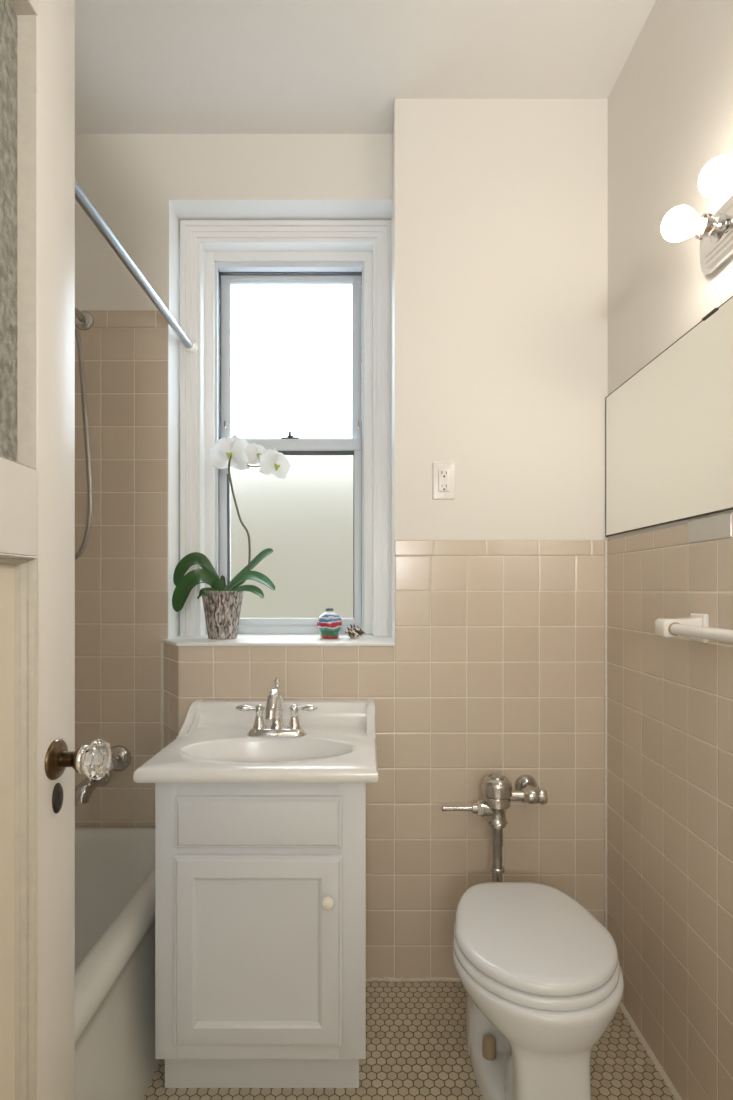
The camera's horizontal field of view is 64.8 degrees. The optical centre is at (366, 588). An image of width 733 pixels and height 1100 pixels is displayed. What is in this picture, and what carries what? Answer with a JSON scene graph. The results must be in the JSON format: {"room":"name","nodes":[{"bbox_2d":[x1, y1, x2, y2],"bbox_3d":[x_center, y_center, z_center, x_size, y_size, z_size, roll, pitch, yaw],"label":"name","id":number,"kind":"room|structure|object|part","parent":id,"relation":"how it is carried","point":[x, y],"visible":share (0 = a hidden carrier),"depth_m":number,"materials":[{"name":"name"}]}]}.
{"room":"bathroom","nodes":[
{"label":"bathroom","id":0,"kind":"room"},
{"bbox_2d":[75,134,392,826],"bbox_3d":[-0.598,-0.152,2.017,1.365,2.660,0.287,0,0,0],"label":"wall","id":1,"kind":"structure","parent":0,"point":[142,186],"depth_m":1.87,"materials":[{"name":"white paint"}]},
{"bbox_2d":[75,307,93,559],"bbox_3d":[-0.910,-0.493,1.772,0.145,0.817,0.204,0,0,0],"label":"shower","id":2,"kind":"object","parent":1,"relation":"attached to","point":[84,320],"visible":0.52,"depth_m":1.77,"materials":[{"name":"silver metal"}]},
{"bbox_3d":[-0.919,-0.854,1.796,0.025,0.063,0.142,0,0,3],"label":"shower arm","id":3,"kind":"part","parent":2,"relation":"part of","materials":[{"name":"silver metal"}]},
{"bbox_2d":[75,772,110,803],"bbox_3d":[-0.862,0.610,1.796,0.068,0.077,0.155,0,0,0],"label":"tub spout","id":4,"kind":"object","parent":1,"relation":"attached to","point":[85,788],"visible":0.75,"depth_m":1.75,"materials":[{"name":"silver metal"}]},
{"bbox_2d":[107,745,130,771],"bbox_3d":[-0.813,0.549,1.833,0.100,0.084,0.081,0,0,0],"label":"tub valve","id":5,"kind":"object","parent":1,"relation":"attached to","point":[121,756],"visible":0.58,"depth_m":1.85,"materials":[{"name":"silver metal"}]},
{"bbox_2d":[161,220,394,645],"bbox_3d":[-0.289,-0.545,1.941,0.755,1.433,0.418,0,0,0],"label":"window","id":6,"kind":"structure","parent":1,"relation":"in","point":[289,321],"depth_m":2.09,"materials":[{"name":"white paint"}]},
{"bbox_2d":[172,434,290,638],"bbox_3d":[-0.438,-0.175,1.889,0.371,0.675,0.158,0,0,0],"label":"potted orchid","id":7,"kind":"object","parent":6,"relation":"on","point":[222,603],"visible":1,"depth_m":1.87,"materials":[{"name":"green plant"}]},
{"bbox_3d":[-0.474,0.084,1.900,0.138,0.156,0.138,0,0,0],"label":"pot","id":8,"kind":"part","parent":7,"relation":"part of","materials":[{"name":"brown ceramic"}]},
{"bbox_3d":[-0.442,-0.452,1.898,0.158,0.123,0.034,0,0,6],"label":"flower","id":9,"kind":"part","parent":7,"relation":"part of","materials":[{"name":"white plant"}]},
{"bbox_3d":[-0.419,-0.210,1.893,0.079,0.458,0.022,0,0,0],"label":"flower stem","id":10,"kind":"part","parent":7,"relation":"part of","materials":[{"name":"green plant"}]},
{"bbox_3d":[-0.362,-0.446,1.897,0.028,0.080,0.105,0,0,38],"label":"flower","id":11,"kind":"part","parent":7,"relation":"part of","materials":[{"name":"white plant"}]},
{"bbox_3d":[-0.300,-0.414,1.887,0.124,0.099,0.022,0,0,-42],"label":"flower","id":12,"kind":"part","parent":7,"relation":"part of","materials":[{"name":"white plant"}]},
{"bbox_3d":[-0.290,0.167,1.911,0.753,0.010,0.358,0,0,0],"label":"sill","id":13,"kind":"part","parent":6,"relation":"part of","materials":[{"name":"white paint"}]},
{"bbox_3d":[-0.275,-0.501,2.102,0.533,1.327,0.096,0,0,0],"label":"frame","id":14,"kind":"part","parent":6,"relation":"part of","materials":[{"name":"grey metal"}]},
{"bbox_3d":[-0.274,-0.205,2.088,0.514,0.673,0.029,0,0,0],"label":"sash","id":15,"kind":"part","parent":6,"relation":"part of","materials":[{"name":"grey metal"}]},
{"bbox_3d":[-0.275,-0.824,2.117,0.513,0.643,0.026,0,0,0],"label":"sash","id":16,"kind":"part","parent":6,"relation":"part of","materials":[{"name":"white glass"}]},
{"bbox_3d":[-0.275,-0.826,2.119,0.454,0.597,0.004,0,0,0],"label":"pane","id":17,"kind":"part","parent":6,"relation":"part of","materials":[{"name":"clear glass"}]},
{"bbox_3d":[-0.270,-0.197,2.092,0.458,0.620,0.004,0,0,0],"label":"pane","id":18,"kind":"part","parent":6,"relation":"part of","materials":[{"name":"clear glass"}]},
{"bbox_2d":[317,608,342,638],"bbox_3d":[-0.121,0.113,1.900,0.085,0.098,0.085,0,0,0],"label":"vase","id":19,"kind":"object","parent":6,"relation":"on","point":[329,623],"visible":1,"depth_m":1.87,"materials":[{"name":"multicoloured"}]},
{"bbox_2d":[345,624,365,637],"bbox_3d":[-0.044,0.138,1.899,0.064,0.050,0.056,0,0,-43],"label":"shell","id":20,"kind":"object","parent":6,"relation":"on","point":[353,632],"visible":1,"depth_m":1.89,"materials":[{"name":"brown"}]},
{"bbox_2d":[75,0,655,133],"bbox_3d":[-0.279,-1.512,1.010,2.203,0.060,2.300,0,0,0],"label":"ceiling","id":21,"kind":"structure","parent":0,"point":[142,66],"depth_m":1.60,"materials":[{"name":"white paint"}]},
{"bbox_2d":[164,99,607,977],"bbox_3d":[0.051,-0.152,1.949,1.423,2.660,0.422,0,0,0],"label":"wall","id":22,"kind":"structure","parent":0,"point":[499,218],"depth_m":1.74,"materials":[{"name":"white paint"}]},
{"bbox_2d":[161,642,163,749],"bbox_3d":[-0.661,0.475,1.871,0.011,0.606,0.009,0,0,0],"label":"trim","id":23,"kind":"structure","parent":22,"relation":"attached to","point":[162,643],"depth_m":1.87,"materials":[{"name":"beige tile"}]},
{"bbox_2d":[366,977,460,981],"bbox_3d":[0.358,1.173,1.735,0.725,0.011,0.012,0,0,0],"label":"trim","id":24,"kind":"structure","parent":22,"relation":"attached to","point":[390,979],"depth_m":1.73,"materials":[{"name":"beige tile"}]},
{"bbox_2d":[433,462,454,498],"bbox_3d":[0.234,-0.327,1.740,0.068,0.113,0.009,0,0,0],"label":"wall outlet","id":25,"kind":"object","parent":22,"relation":"attached to","point":[443,472],"visible":1,"depth_m":1.74,"materials":[{"name":"white plastic"}]},
{"bbox_2d":[438,469,449,491],"bbox_3d":[0.234,-0.327,1.738,0.035,0.069,0.004,0,0,0],"label":"receptacle","id":26,"kind":"object","parent":25,"relation":"attached to","point":[443,474],"depth_m":1.74,"materials":[{"name":"white plastic"}]},
{"bbox_2d":[442,774,547,881],"bbox_3d":[0.377,0.699,1.645,0.317,0.338,0.133,0,0,-18],"label":"valve","id":27,"kind":"object","parent":22,"relation":"attached to","point":[498,793],"visible":0.89,"depth_m":1.62,"materials":[{"name":"silver metal"}]},
{"bbox_3d":[0.270,0.624,1.640,0.113,0.042,0.036,0,0,0],"label":"lever handle","id":28,"kind":"part","parent":27,"relation":"part of","materials":[{"name":"silver metal"}]},
{"bbox_2d":[143,981,675,1099],"bbox_3d":[-0.279,1.208,1.010,2.203,0.060,2.300,0,0,0],"label":"floor","id":29,"kind":"structure","parent":0,"point":[416,1046],"depth_m":1.44,"materials":[{"name":"tile"}]},
{"bbox_2d":[75,827,159,1099],"bbox_3d":[-0.896,0.973,1.115,0.760,0.411,1.509,0,0,0],"label":"bathtub","id":30,"kind":"object","parent":29,"relation":"on","point":[115,1059],"visible":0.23,"depth_m":1.35,"materials":[{"name":"ceramic"}]},
{"bbox_2d":[155,783,365,1087],"bbox_3d":[-0.240,0.804,1.498,0.477,0.748,0.472,0,0,0],"label":"vanity cabinet","id":31,"kind":"object","parent":29,"relation":"on","point":[260,888],"visible":0.85,"depth_m":1.30,"materials":[{"name":"white laminate"}]},
{"bbox_2d":[133,699,377,782],"bbox_3d":[-0.243,0.428,1.501,0.539,0.192,0.466,0,0,0],"label":"sink","id":32,"kind":"object","parent":31,"relation":"in","point":[212,745],"visible":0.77,"depth_m":1.52,"materials":[{"name":"white ceramic"}]},
{"bbox_2d":[236,677,317,736],"bbox_3d":[-0.246,0.318,1.562,0.163,0.158,0.163,0,0,44],"label":"sink faucet","id":33,"kind":"object","parent":32,"relation":"on","point":[274,708],"visible":1,"depth_m":1.55,"materials":[{"name":"silver metal"}]},
{"bbox_3d":[-0.315,0.323,1.567,0.077,0.018,0.018,0,0,-2],"label":"lever handle","id":34,"kind":"part","parent":33,"relation":"part of","materials":[{"name":"silver metal"}]},
{"bbox_3d":[-0.291,0.346,1.570,0.039,0.066,0.039,0,0,0],"label":"valve post","id":35,"kind":"part","parent":33,"relation":"part of","materials":[{"name":"silver metal"}]},
{"bbox_3d":[-0.243,0.321,1.522,0.043,0.116,0.138,0,0,0],"label":"spout","id":36,"kind":"part","parent":33,"relation":"part of","materials":[{"name":"silver metal"}]},
{"bbox_3d":[-0.243,0.387,1.570,0.162,0.020,0.054,0,0,0],"label":"plate","id":37,"kind":"part","parent":33,"relation":"part of","materials":[{"name":"silver metal"}]},
{"bbox_3d":[-0.196,0.346,1.570,0.039,0.066,0.039,0,0,0],"label":"valve post","id":38,"kind":"part","parent":33,"relation":"part of","materials":[{"name":"silver metal"}]},
{"bbox_3d":[-0.172,0.323,1.567,0.077,0.018,0.018,0,0,2],"label":"lever handle","id":39,"kind":"part","parent":33,"relation":"part of","materials":[{"name":"silver metal"}]},
{"bbox_3d":[-0.244,0.816,1.300,0.382,0.429,0.017,0,0,0],"label":"cabinet door","id":40,"kind":"part","parent":31,"relation":"part of","materials":[{"name":"white laminate"}]},
{"bbox_3d":[-0.243,0.526,1.300,0.377,0.116,0.017,0,0,0],"label":"drawer","id":41,"kind":"part","parent":31,"relation":"part of","materials":[{"name":"white laminate"}]},
{"bbox_3d":[-0.085,0.694,1.277,0.030,0.030,0.030,0,0,0],"label":"knob","id":42,"kind":"part","parent":31,"relation":"part of","materials":[{"name":"white ceramic"}]},
{"bbox_2d":[453,882,623,1099],"bbox_3d":[0.373,0.966,1.343,0.361,0.424,0.513,0,0,0],"label":"toilet","id":43,"kind":"object","parent":29,"relation":"on","point":[542,978],"visible":1,"depth_m":1.17,"materials":[{"name":"white ceramic"}]},
{"bbox_3d":[0.370,0.796,1.301,0.353,0.022,0.406,0,0,0],"label":"seat","id":44,"kind":"part","parent":43,"relation":"part of","materials":[{"name":"white plastic"}]},
{"bbox_3d":[0.370,0.768,1.301,0.346,0.030,0.398,0,0,0],"label":"lid","id":45,"kind":"part","parent":43,"relation":"part of","materials":[{"name":"white plastic"}]},
{"bbox_2d":[607,0,732,1099],"bbox_3d":[0.772,-0.152,0.864,0.102,2.660,1.768,0,0,0],"label":"wall","id":46,"kind":"structure","parent":0,"point":[670,700],"depth_m":1.39,"materials":[{"name":"beige tile"}]},
{"bbox_2d":[604,540,606,928],"bbox_3d":[0.721,0.515,1.736,0.009,1.326,0.009,0,0,0],"label":"trim","id":47,"kind":"structure","parent":46,"relation":"attached to","point":[605,541],"depth_m":1.73,"materials":[{"name":"beige tile"}]},
{"bbox_2d":[619,1001,681,1099],"bbox_3d":[0.719,1.174,0.864,0.011,0.010,1.748,0,0,0],"label":"trim","id":48,"kind":"structure","parent":46,"relation":"attached to","point":[665,1077],"depth_m":1.45,"materials":[{"name":"beige tile"}]},
{"bbox_2d":[606,296,732,536],"bbox_3d":[0.723,-0.367,0.994,0.012,0.422,1.488,0,0,0],"label":"wall mirror","id":49,"kind":"object","parent":46,"relation":"attached to","point":[669,426],"visible":1,"depth_m":1.34,"materials":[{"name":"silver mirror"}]},
{"bbox_2d":[655,613,732,642],"bbox_3d":[0.677,0.084,0.938,0.093,0.062,0.669,0,0,0],"label":"towel bar","id":50,"kind":"object","parent":46,"relation":"attached to","point":[695,627],"visible":1,"depth_m":1.22,"materials":[{"name":"white ceramic"}]},
{"bbox_2d":[668,622,679,635],"bbox_3d":[0.655,0.085,1.224,0.029,0.029,0.004,0,0,0],"label":"socket","id":51,"kind":"object","parent":50,"relation":"attached to","point":[671,625],"depth_m":1.22,"materials":[{"name":"beige ceramic"}]},
{"bbox_3d":[0.655,0.085,0.938,0.024,0.024,0.580,0,0,0],"label":"rod","id":52,"kind":"part","parent":50,"relation":"part of","materials":[{"name":"white ceramic"}]},
{"bbox_2d":[661,155,732,273],"bbox_3d":[0.659,-0.714,0.906,0.142,0.108,0.652,0,0,0],"label":"vanity light","id":53,"kind":"object","parent":46,"relation":"attached to","point":[714,233],"visible":1,"depth_m":1.13,"materials":[{"name":"white glass"}]},
{"bbox_3d":[0.622,-0.724,1.145,0.066,0.062,0.062,0,0,0],"label":"bulb","id":54,"kind":"part","parent":53,"relation":"part of","materials":[{"name":"white glass"}]},
{"bbox_3d":[0.622,-0.724,1.015,0.066,0.062,0.062,0,0,0],"label":"bulb","id":55,"kind":"part","parent":53,"relation":"part of","materials":[{"name":"white glass"}]},
{"bbox_3d":[-0.278,-0.152,-0.080,2.203,2.660,0.120,0,0,0],"label":"wall","id":56,"kind":"structure","parent":0,"visible":0},
{"bbox_2d":[0,0,111,1099],"bbox_3d":[-0.418,0.117,0.422,0.115,2.098,0.866,0,0,0],"label":"door","id":57,"kind":"structure","parent":56,"relation":"in","point":[39,759],"depth_m":0.75,"materials":[{"name":"white wood"}]},
{"bbox_3d":[-0.459,0.442,0.428,0.012,0.962,0.646,0,0,0],"label":"panel","id":58,"kind":"part","parent":57,"relation":"part of","materials":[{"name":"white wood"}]},
{"bbox_3d":[-0.457,-0.454,0.428,0.006,0.593,0.652,0,0,0],"label":"glass panel","id":59,"kind":"part","parent":57,"relation":"part of","materials":[{"name":"glass"}]},
{"bbox_3d":[-0.443,0.442,0.428,0.025,0.974,0.658,0,0,0],"label":"panel moulding","id":60,"kind":"part","parent":57,"relation":"part of","materials":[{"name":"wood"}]},
{"bbox_3d":[-0.429,0.291,0.803,0.004,0.042,0.025,0,0,0],"label":"keyhole plate","id":61,"kind":"part","parent":57,"relation":"part of","materials":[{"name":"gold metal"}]},
{"bbox_3d":[-0.374,0.236,0.800,0.027,0.057,0.057,0,0,0],"label":"crystal knob","id":62,"kind":"part","parent":57,"relation":"part of","materials":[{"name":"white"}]},
{"bbox_2d":[75,179,197,353],"bbox_3d":[-0.605,-0.831,0.984,0.048,0.048,2.006,0,0,0],"label":"shower curtain rod","id":63,"kind":"object","parent":56,"relation":"attached to","point":[81,197],"visible":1,"depth_m":1.45,"materials":[{"name":"silver metal"}]}
]}

